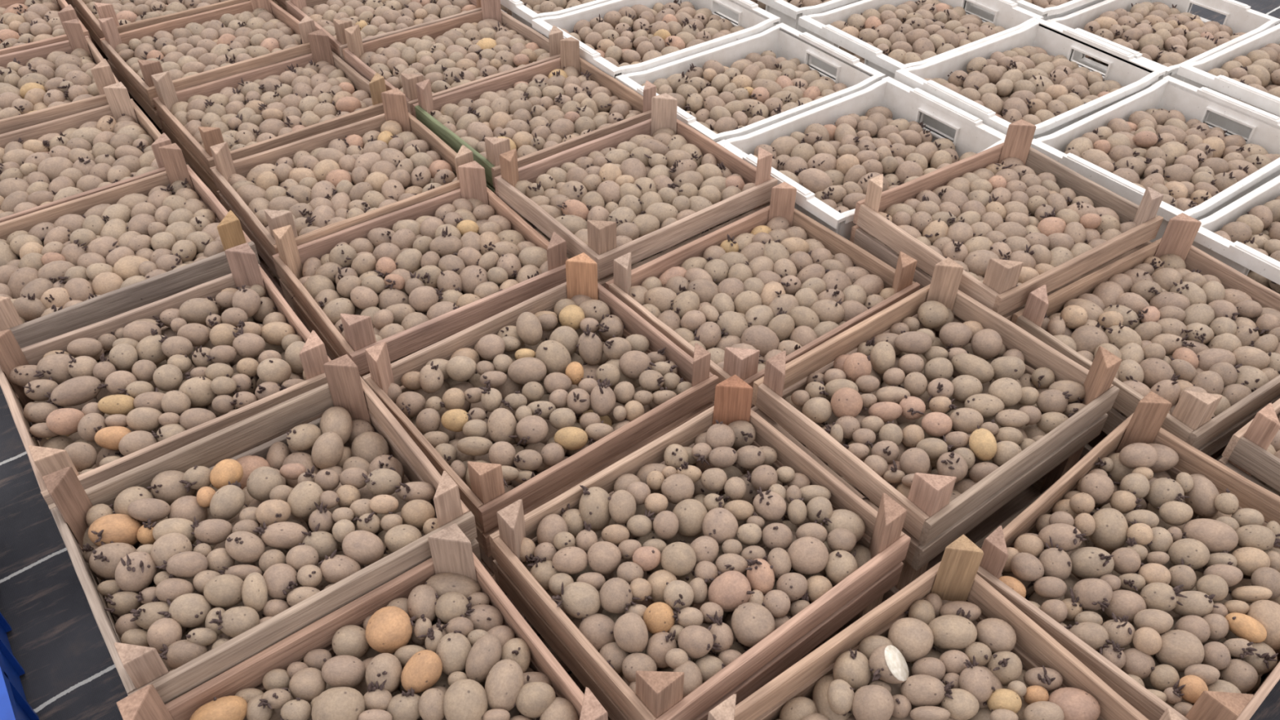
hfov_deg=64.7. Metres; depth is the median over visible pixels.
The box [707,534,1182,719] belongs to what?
wooden tray
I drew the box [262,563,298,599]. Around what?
potato
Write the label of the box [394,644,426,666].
potato
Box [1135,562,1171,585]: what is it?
potato
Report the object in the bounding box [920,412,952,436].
potato
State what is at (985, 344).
potato
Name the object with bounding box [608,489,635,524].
potato
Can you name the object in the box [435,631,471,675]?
potato
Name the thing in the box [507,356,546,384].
potato
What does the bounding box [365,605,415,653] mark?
potato
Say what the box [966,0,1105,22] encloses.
plastic crate
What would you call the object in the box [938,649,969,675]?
potato
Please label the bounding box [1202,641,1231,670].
potato
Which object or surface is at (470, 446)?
potato
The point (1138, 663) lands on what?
potato
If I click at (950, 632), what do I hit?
potato
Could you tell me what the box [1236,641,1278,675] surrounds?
potato
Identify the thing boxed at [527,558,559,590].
potato
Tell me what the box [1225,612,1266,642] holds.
potato
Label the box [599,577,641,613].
potato
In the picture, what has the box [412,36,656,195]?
wooden tray
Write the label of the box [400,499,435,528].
potato
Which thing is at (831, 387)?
potato
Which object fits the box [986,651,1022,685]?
potato
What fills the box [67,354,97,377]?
potato
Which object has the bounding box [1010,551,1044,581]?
potato
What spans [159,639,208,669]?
potato
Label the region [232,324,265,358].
potato
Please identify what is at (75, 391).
potato
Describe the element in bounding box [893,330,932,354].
potato
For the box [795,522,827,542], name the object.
potato
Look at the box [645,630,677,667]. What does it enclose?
potato
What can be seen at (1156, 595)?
potato
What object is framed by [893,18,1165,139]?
plastic crate
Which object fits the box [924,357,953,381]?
potato
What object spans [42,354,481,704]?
wooden tray
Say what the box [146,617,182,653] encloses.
potato
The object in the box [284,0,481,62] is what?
wooden tray
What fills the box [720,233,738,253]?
potato
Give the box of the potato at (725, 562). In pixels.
[715,553,747,573]
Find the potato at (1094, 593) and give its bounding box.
[1072,577,1112,611]
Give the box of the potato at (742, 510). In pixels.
[723,499,754,520]
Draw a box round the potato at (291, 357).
[284,341,305,373]
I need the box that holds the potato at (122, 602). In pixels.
[104,591,141,615]
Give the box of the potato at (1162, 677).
[1149,664,1179,691]
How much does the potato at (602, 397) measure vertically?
0.064 m
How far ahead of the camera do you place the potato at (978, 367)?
1.82 m
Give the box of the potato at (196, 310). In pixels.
[178,297,218,324]
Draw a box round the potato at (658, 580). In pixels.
[647,569,676,603]
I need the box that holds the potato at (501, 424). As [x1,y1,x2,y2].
[487,406,516,442]
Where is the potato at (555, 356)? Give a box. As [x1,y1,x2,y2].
[535,340,571,374]
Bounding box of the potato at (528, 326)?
[515,311,542,346]
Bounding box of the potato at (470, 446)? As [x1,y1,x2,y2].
[456,436,493,455]
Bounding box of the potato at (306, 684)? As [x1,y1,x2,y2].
[280,666,326,702]
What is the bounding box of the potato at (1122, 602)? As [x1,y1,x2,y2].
[1103,590,1146,622]
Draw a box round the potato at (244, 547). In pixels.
[225,530,265,563]
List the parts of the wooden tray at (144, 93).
corner post, corner post, corner post, corner post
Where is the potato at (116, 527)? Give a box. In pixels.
[88,513,142,546]
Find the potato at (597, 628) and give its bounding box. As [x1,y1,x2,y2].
[578,613,615,652]
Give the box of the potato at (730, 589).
[707,570,755,611]
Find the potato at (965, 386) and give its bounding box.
[951,374,982,402]
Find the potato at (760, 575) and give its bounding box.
[744,558,774,595]
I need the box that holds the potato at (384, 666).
[364,653,402,693]
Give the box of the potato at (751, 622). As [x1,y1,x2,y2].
[731,602,775,646]
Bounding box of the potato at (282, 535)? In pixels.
[252,521,307,549]
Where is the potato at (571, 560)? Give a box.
[551,546,587,574]
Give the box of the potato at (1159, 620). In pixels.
[1133,608,1173,635]
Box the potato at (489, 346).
[476,333,505,359]
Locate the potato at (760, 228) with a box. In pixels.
[750,225,772,235]
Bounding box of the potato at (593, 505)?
[578,484,611,530]
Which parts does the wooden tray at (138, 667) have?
corner post, corner post, board, board, corner post, corner post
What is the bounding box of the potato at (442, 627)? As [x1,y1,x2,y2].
[431,617,448,635]
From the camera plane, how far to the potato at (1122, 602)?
1.48 m
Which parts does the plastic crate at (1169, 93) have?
handle frame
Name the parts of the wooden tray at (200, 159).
corner post, corner post, corner post, corner post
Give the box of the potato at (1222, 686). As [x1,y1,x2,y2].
[1206,679,1240,693]
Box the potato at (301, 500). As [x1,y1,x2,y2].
[287,480,323,517]
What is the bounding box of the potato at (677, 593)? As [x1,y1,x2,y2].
[663,579,693,610]
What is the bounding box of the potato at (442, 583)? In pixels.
[424,572,481,598]
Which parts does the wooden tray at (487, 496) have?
corner post, corner post, board, board, corner post, corner post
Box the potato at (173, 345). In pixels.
[158,334,192,357]
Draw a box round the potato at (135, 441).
[118,430,157,456]
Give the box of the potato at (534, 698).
[515,681,555,718]
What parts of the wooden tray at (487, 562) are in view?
corner post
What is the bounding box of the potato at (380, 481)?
[361,468,401,495]
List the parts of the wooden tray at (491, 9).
corner post, corner post, corner post, corner post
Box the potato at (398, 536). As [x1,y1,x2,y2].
[383,524,422,552]
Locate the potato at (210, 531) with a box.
[190,515,232,545]
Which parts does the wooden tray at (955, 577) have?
corner post, corner post, corner post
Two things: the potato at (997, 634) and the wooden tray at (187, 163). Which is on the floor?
the wooden tray at (187, 163)
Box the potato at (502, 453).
[488,441,515,466]
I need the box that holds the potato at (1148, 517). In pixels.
[1124,509,1159,528]
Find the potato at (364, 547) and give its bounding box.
[342,529,384,564]
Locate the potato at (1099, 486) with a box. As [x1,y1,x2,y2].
[1080,472,1114,505]
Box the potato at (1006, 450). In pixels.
[991,440,1022,466]
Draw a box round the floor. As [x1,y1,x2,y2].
[0,0,1279,719]
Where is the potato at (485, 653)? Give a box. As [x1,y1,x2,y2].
[465,633,502,683]
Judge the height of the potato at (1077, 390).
0.044 m
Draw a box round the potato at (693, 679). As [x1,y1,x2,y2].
[673,660,702,698]
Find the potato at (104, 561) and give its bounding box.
[88,542,136,579]
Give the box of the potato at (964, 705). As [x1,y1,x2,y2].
[941,688,979,719]
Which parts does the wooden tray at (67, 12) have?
corner post, corner post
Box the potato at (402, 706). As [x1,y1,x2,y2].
[386,687,420,719]
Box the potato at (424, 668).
[400,649,442,693]
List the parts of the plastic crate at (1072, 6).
handle frame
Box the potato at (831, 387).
[824,378,858,399]
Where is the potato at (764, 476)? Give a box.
[744,464,777,491]
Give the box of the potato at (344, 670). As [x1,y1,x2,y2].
[321,654,365,687]
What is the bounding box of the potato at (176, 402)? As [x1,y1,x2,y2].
[160,390,191,415]
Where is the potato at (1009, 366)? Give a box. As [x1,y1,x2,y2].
[990,355,1025,380]
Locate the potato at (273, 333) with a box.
[260,321,295,345]
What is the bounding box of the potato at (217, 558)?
[206,547,235,573]
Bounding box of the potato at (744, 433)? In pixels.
[728,420,755,448]
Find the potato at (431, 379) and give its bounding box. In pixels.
[418,360,444,393]
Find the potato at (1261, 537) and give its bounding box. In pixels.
[1235,524,1279,551]
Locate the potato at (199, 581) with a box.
[192,569,221,593]
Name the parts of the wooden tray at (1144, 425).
corner post, board, corner post, corner post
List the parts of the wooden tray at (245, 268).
corner post, corner post, board, corner post, corner post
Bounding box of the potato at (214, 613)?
[204,607,225,635]
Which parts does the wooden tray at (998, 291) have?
corner post, corner post, corner post, corner post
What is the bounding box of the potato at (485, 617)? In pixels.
[465,604,502,631]
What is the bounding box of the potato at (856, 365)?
[843,352,871,382]
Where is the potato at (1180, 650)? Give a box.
[1154,629,1204,672]
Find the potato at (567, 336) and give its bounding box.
[549,325,578,355]
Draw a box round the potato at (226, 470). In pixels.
[209,458,243,488]
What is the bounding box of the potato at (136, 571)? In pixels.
[115,551,156,592]
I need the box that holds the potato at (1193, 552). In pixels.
[1168,537,1209,569]
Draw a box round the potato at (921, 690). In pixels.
[900,674,953,706]
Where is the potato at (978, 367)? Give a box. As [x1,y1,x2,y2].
[951,353,994,383]
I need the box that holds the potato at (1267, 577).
[1250,567,1279,599]
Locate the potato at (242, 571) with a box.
[217,564,262,581]
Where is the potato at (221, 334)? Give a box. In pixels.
[209,323,237,346]
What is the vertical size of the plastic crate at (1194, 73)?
0.167 m
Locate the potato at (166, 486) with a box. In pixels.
[146,470,195,505]
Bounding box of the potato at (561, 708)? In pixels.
[539,697,578,719]
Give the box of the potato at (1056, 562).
[1038,536,1071,581]
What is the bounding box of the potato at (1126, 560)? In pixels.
[1111,546,1141,574]
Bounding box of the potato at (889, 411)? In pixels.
[868,401,902,422]
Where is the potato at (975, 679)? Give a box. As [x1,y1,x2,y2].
[958,655,995,702]
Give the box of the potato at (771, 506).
[752,486,786,521]
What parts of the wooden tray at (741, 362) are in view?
corner post, corner post, corner post, corner post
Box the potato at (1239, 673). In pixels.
[1219,658,1257,693]
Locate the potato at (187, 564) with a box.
[155,551,208,577]
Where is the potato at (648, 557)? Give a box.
[632,546,661,571]
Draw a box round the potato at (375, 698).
[363,679,392,711]
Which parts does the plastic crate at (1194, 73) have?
handle frame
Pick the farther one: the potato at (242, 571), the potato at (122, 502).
the potato at (122, 502)
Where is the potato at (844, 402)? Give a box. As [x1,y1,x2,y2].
[830,387,862,417]
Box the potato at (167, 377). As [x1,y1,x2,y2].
[152,364,182,391]
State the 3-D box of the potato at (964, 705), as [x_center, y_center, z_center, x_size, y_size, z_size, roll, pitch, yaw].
[0.432,0.473,1.374,0.058,0.043,0.049,-26,48,-26]
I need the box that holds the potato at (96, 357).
[71,348,104,360]
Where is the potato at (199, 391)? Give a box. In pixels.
[178,376,217,406]
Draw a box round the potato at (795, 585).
[775,572,808,601]
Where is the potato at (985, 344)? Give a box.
[970,328,1002,359]
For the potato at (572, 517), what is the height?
0.040 m
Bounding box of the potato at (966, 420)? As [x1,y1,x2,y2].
[950,407,983,433]
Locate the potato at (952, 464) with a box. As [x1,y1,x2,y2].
[936,451,968,482]
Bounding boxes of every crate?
[0,612,39,719]
[500,0,612,34]
[531,0,780,78]
[615,22,885,142]
[715,75,1006,240]
[717,0,862,32]
[798,0,1044,78]
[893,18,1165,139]
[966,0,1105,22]
[1030,75,1279,242]
[1045,0,1279,84]
[1177,23,1279,138]
[1191,175,1279,284]
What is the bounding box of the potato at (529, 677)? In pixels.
[523,671,551,685]
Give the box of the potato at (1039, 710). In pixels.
[1022,701,1064,719]
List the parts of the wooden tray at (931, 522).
corner post, corner post, corner post, corner post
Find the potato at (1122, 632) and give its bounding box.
[1101,612,1135,648]
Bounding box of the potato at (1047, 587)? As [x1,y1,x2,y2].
[1033,576,1066,599]
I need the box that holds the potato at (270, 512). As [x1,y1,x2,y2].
[255,499,291,526]
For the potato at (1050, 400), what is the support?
on the potatoes
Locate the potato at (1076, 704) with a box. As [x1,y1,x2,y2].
[1048,687,1100,719]
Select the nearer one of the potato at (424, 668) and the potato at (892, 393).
the potato at (424, 668)
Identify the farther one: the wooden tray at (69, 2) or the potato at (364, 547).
the wooden tray at (69, 2)
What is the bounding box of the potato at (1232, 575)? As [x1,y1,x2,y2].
[1203,564,1243,593]
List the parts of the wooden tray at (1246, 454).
corner post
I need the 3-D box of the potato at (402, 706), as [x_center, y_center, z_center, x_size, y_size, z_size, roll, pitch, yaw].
[-0.312,0.461,1.341,0.049,0.052,0.041,8,42,8]
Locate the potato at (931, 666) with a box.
[911,657,946,679]
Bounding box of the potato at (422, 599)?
[407,584,439,622]
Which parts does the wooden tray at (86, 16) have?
corner post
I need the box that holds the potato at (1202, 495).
[1184,475,1219,516]
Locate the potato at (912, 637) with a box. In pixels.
[888,617,933,662]
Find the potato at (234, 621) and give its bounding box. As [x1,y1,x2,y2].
[208,606,259,637]
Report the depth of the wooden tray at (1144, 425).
1.59 m
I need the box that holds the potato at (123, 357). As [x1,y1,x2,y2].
[107,343,137,370]
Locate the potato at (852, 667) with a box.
[832,648,871,691]
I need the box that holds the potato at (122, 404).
[97,394,135,415]
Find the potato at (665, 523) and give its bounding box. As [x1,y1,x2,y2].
[653,510,679,539]
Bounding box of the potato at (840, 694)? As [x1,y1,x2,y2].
[826,679,854,715]
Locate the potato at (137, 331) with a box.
[122,320,161,342]
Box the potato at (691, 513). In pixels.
[672,498,707,536]
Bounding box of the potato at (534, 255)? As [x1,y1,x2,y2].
[518,246,547,268]
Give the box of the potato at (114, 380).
[97,370,137,394]
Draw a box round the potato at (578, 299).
[570,294,592,306]
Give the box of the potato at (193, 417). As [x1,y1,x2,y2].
[179,408,216,430]
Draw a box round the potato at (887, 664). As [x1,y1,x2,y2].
[868,644,908,684]
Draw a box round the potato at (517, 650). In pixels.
[499,637,530,672]
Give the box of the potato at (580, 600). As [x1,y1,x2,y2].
[551,581,600,620]
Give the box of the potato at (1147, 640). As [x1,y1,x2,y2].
[1132,626,1162,655]
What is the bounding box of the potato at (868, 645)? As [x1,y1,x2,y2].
[857,635,893,659]
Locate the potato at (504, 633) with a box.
[487,625,515,648]
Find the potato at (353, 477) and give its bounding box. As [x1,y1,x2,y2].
[339,467,368,488]
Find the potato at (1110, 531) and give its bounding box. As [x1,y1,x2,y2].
[1088,507,1128,550]
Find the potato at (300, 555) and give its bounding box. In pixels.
[285,542,318,572]
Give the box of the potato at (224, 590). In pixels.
[203,573,244,607]
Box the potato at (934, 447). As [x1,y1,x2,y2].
[915,435,953,459]
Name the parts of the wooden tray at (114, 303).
corner post, corner post, corner post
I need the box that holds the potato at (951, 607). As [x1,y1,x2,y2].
[939,600,981,622]
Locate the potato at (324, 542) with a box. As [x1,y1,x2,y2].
[301,523,338,560]
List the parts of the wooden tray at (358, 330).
corner post, corner post, corner post, corner post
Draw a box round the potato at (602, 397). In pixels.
[590,377,615,416]
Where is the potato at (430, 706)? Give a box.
[417,688,444,719]
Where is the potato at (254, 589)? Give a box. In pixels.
[241,572,267,612]
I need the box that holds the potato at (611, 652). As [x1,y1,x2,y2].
[599,641,631,673]
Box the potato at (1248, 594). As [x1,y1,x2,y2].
[1231,586,1272,603]
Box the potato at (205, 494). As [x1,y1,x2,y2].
[196,486,215,507]
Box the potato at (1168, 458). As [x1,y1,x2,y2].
[1148,443,1178,472]
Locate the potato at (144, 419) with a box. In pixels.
[125,407,162,431]
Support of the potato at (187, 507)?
on the potatoes
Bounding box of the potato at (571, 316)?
[558,304,584,330]
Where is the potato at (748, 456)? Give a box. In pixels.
[735,445,764,468]
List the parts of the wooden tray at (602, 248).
corner post, corner post, corner post, corner post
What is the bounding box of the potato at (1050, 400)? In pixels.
[1035,389,1072,413]
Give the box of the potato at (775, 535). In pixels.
[761,522,792,550]
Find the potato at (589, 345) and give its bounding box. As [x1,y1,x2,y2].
[575,323,603,364]
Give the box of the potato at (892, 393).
[874,385,910,404]
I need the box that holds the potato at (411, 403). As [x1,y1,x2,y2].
[395,391,426,417]
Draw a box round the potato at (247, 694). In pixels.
[235,688,263,702]
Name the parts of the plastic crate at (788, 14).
handle frame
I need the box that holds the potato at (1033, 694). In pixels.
[1023,685,1048,704]
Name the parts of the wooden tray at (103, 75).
corner post, corner post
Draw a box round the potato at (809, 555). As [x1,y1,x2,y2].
[787,536,828,574]
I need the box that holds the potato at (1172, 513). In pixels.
[1157,501,1193,525]
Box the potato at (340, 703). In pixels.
[311,686,365,719]
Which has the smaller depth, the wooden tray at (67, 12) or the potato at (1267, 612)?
the potato at (1267, 612)
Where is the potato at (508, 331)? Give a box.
[497,325,524,351]
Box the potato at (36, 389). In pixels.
[23,378,58,401]
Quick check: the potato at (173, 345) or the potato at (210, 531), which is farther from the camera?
the potato at (173, 345)
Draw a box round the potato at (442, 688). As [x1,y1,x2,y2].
[422,685,447,693]
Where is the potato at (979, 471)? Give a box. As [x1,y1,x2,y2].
[968,462,999,482]
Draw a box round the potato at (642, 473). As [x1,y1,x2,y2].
[635,462,666,493]
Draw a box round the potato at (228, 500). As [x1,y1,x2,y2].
[209,480,245,520]
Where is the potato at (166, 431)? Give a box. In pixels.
[151,423,186,441]
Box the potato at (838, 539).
[826,528,857,551]
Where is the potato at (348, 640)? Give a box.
[332,624,369,657]
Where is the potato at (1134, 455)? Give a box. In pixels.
[1119,442,1158,468]
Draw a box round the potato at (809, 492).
[800,484,831,503]
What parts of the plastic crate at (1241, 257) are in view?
handle frame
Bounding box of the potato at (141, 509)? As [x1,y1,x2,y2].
[127,497,170,521]
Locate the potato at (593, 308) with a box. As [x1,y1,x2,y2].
[578,299,609,323]
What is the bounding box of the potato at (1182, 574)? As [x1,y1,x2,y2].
[1168,558,1196,591]
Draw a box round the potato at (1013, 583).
[999,575,1026,597]
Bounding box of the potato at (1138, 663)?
[1121,648,1155,679]
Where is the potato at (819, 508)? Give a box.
[805,496,832,525]
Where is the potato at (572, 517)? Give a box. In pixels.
[560,503,584,537]
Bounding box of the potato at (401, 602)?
[386,597,410,617]
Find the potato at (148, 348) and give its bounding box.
[135,328,168,364]
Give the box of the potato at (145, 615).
[129,601,169,630]
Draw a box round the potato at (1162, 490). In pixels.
[1146,477,1190,509]
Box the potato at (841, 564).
[824,550,857,584]
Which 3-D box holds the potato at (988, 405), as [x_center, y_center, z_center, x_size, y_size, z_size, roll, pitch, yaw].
[0.603,0.081,1.771,0.058,0.045,0.058,-26,48,-26]
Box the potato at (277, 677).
[262,668,290,690]
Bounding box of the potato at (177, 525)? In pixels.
[152,517,196,543]
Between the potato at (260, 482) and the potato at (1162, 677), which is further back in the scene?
the potato at (260, 482)
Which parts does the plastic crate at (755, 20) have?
handle frame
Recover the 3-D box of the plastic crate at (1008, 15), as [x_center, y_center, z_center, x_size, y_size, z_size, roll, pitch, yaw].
[0.832,-0.962,3.030,0.600,0.156,0.412,-25,48,-26]
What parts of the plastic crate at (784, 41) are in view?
handle frame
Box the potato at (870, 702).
[851,684,893,719]
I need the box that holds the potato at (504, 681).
[484,658,524,711]
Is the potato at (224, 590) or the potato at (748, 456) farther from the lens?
the potato at (748, 456)
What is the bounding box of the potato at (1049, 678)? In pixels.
[1023,664,1062,691]
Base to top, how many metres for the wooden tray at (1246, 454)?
0.182 m
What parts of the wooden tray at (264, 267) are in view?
board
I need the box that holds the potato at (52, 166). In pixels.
[37,156,73,182]
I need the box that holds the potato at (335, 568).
[317,549,360,583]
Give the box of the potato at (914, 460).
[899,447,929,475]
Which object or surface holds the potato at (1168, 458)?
on the potatoes
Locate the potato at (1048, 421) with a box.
[1036,412,1068,433]
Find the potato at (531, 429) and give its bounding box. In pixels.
[508,415,548,445]
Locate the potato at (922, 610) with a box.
[903,599,935,625]
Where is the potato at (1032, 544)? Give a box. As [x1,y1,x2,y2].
[1013,533,1044,557]
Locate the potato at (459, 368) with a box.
[445,355,476,381]
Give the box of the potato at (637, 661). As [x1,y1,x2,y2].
[622,652,657,683]
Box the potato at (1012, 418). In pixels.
[995,408,1029,428]
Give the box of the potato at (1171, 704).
[1164,701,1173,707]
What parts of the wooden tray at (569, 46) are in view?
corner post, corner post, corner post, corner post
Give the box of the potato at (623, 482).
[613,473,640,492]
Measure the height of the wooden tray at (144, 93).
0.178 m
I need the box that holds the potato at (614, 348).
[602,334,631,359]
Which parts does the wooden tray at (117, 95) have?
corner post, corner post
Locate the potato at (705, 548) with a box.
[689,535,719,567]
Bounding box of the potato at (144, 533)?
[136,517,156,544]
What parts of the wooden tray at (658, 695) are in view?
corner post, corner post, board, board, board, corner post, corner post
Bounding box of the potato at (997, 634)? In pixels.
[975,617,1016,654]
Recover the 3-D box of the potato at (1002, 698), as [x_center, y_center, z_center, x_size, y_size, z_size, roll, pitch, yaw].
[0.497,0.467,1.378,0.042,0.037,0.040,-26,48,-26]
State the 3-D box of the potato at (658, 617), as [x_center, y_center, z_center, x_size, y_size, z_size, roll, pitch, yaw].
[0.027,0.367,1.434,0.045,0.044,0.046,-26,48,-26]
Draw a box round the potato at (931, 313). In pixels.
[917,300,949,328]
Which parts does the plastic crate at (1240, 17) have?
handle frame, handle frame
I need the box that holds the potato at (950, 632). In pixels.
[928,607,977,650]
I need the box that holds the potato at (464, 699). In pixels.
[443,679,488,719]
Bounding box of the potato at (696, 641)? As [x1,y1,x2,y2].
[677,624,721,658]
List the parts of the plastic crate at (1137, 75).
handle frame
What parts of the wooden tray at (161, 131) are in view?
corner post, board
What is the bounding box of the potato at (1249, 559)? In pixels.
[1231,546,1270,575]
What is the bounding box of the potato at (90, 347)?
[66,337,102,357]
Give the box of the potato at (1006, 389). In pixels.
[987,377,1022,407]
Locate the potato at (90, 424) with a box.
[77,413,106,441]
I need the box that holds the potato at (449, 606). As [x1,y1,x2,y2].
[435,591,475,623]
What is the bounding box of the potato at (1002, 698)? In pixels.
[986,688,1022,713]
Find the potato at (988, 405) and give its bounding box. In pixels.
[964,393,1004,417]
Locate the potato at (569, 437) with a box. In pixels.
[554,426,587,449]
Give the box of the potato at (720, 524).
[702,507,738,545]
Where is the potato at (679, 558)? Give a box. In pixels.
[660,542,696,576]
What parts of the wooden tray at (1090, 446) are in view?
board, board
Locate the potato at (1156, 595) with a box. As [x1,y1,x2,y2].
[1139,582,1187,612]
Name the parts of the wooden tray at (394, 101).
corner post, corner post, corner post, corner post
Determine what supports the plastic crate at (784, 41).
on the plastic crate
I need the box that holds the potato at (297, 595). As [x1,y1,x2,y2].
[286,586,319,606]
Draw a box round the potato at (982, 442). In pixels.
[968,425,996,461]
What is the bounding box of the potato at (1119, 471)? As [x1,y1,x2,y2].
[1106,453,1134,484]
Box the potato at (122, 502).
[113,486,153,523]
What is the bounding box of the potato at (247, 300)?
[231,284,260,317]
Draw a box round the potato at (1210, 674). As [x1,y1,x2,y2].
[1183,663,1220,684]
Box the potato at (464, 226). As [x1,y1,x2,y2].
[454,217,478,236]
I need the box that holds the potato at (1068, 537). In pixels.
[1037,523,1086,551]
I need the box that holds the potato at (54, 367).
[33,353,74,384]
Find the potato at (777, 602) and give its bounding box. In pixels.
[763,589,790,617]
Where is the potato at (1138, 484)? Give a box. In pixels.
[1120,472,1150,498]
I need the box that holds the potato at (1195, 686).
[1177,675,1208,703]
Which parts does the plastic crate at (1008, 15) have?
handle frame, handle frame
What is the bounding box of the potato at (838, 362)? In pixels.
[833,354,849,370]
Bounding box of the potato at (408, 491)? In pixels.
[395,481,435,502]
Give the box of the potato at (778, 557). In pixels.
[767,547,791,578]
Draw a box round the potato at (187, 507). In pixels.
[167,495,207,523]
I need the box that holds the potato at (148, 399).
[133,386,164,413]
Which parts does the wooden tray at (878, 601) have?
corner post, board, board, board, corner post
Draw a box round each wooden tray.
[0,0,91,55]
[0,18,119,134]
[0,81,171,222]
[0,142,260,348]
[0,242,331,511]
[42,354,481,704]
[66,0,75,12]
[71,0,272,54]
[89,35,108,62]
[97,0,315,128]
[116,523,608,719]
[127,91,164,134]
[151,28,386,197]
[184,159,220,202]
[209,88,473,279]
[257,253,293,311]
[271,160,568,377]
[272,0,288,12]
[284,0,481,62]
[293,311,402,386]
[342,0,563,115]
[362,252,718,556]
[388,454,696,598]
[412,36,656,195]
[488,374,911,719]
[493,93,777,288]
[507,540,883,719]
[605,182,919,408]
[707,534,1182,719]
[751,257,1121,570]
[756,442,1084,602]
[849,119,1164,323]
[976,391,1279,719]
[1001,571,1279,695]
[1005,213,1279,456]
[1077,430,1227,462]
[1217,398,1279,496]
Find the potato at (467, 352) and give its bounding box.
[449,347,479,364]
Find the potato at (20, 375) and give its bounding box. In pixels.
[8,364,42,386]
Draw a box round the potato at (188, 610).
[156,593,211,627]
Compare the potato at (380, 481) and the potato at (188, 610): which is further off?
the potato at (380, 481)
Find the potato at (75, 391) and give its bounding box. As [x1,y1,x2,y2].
[44,375,101,407]
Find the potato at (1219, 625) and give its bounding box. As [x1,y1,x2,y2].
[1202,613,1229,641]
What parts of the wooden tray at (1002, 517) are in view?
corner post, board, corner post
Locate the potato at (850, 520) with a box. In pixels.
[823,509,865,541]
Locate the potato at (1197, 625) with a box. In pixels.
[1173,614,1210,643]
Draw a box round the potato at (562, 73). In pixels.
[547,68,567,78]
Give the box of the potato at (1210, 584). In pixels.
[1195,573,1228,602]
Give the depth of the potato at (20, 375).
1.82 m
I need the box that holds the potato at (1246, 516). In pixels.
[1231,507,1264,527]
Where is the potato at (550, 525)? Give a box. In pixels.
[536,513,568,551]
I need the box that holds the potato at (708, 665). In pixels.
[694,655,724,683]
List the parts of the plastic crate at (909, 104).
handle frame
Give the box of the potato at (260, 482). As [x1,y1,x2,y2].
[246,466,283,502]
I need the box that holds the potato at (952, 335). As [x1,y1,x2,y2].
[938,322,972,348]
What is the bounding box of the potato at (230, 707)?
[189,695,247,719]
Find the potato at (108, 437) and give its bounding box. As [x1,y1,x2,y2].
[94,426,131,450]
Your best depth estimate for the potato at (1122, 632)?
1.45 m
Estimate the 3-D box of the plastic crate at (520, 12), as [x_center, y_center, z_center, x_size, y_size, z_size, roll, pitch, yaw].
[-0.193,-1.178,3.259,0.600,0.158,0.412,-26,48,-26]
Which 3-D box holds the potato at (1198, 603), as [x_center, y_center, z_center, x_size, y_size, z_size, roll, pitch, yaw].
[0.816,0.359,1.492,0.054,0.052,0.046,-8,42,-10]
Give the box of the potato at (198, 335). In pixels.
[177,323,210,346]
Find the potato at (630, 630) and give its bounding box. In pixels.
[613,612,648,653]
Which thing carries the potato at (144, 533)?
on the potatoes
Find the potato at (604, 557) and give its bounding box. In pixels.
[586,541,621,575]
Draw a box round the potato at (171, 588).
[151,577,194,602]
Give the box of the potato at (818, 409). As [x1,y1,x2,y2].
[802,396,831,422]
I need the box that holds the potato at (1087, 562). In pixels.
[1069,546,1114,578]
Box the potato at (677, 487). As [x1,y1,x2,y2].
[661,473,694,504]
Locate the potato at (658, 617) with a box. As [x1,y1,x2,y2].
[643,601,675,634]
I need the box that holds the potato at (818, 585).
[806,575,832,602]
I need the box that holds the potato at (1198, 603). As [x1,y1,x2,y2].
[1171,591,1218,617]
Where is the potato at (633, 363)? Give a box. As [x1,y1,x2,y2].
[618,350,656,379]
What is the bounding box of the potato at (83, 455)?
[64,441,97,471]
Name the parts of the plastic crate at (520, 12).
handle frame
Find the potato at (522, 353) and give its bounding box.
[515,348,535,359]
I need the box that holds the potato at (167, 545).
[150,532,192,570]
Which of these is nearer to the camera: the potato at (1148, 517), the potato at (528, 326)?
the potato at (1148, 517)
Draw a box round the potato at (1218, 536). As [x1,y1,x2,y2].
[1182,518,1238,553]
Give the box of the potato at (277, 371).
[257,358,291,384]
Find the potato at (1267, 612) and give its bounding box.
[1245,600,1279,650]
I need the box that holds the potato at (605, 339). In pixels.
[599,313,625,342]
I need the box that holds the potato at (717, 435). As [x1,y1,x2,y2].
[706,419,734,449]
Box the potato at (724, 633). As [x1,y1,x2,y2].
[706,609,733,652]
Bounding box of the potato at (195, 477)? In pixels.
[178,465,211,492]
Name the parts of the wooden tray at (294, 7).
corner post, corner post, corner post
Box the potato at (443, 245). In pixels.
[429,226,462,257]
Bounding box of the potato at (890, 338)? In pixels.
[873,333,902,355]
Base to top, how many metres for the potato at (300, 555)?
0.041 m
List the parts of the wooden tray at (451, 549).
corner post, corner post, corner post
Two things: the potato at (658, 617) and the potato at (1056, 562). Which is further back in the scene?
the potato at (1056, 562)
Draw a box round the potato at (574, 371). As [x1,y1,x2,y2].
[565,361,583,384]
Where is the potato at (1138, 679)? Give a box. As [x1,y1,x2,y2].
[1126,673,1145,687]
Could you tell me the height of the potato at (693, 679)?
0.043 m
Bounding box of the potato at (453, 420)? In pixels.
[440,408,468,431]
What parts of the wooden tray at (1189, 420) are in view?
corner post, corner post, corner post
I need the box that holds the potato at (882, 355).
[870,341,895,373]
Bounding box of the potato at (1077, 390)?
[1048,380,1084,404]
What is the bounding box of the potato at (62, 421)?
[45,408,84,435]
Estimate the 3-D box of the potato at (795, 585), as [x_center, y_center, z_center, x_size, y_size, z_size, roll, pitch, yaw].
[0.223,0.333,1.486,0.044,0.045,0.044,-26,48,-26]
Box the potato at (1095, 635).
[1068,622,1111,654]
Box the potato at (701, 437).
[694,431,706,444]
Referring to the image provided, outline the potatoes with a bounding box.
[0,0,1279,719]

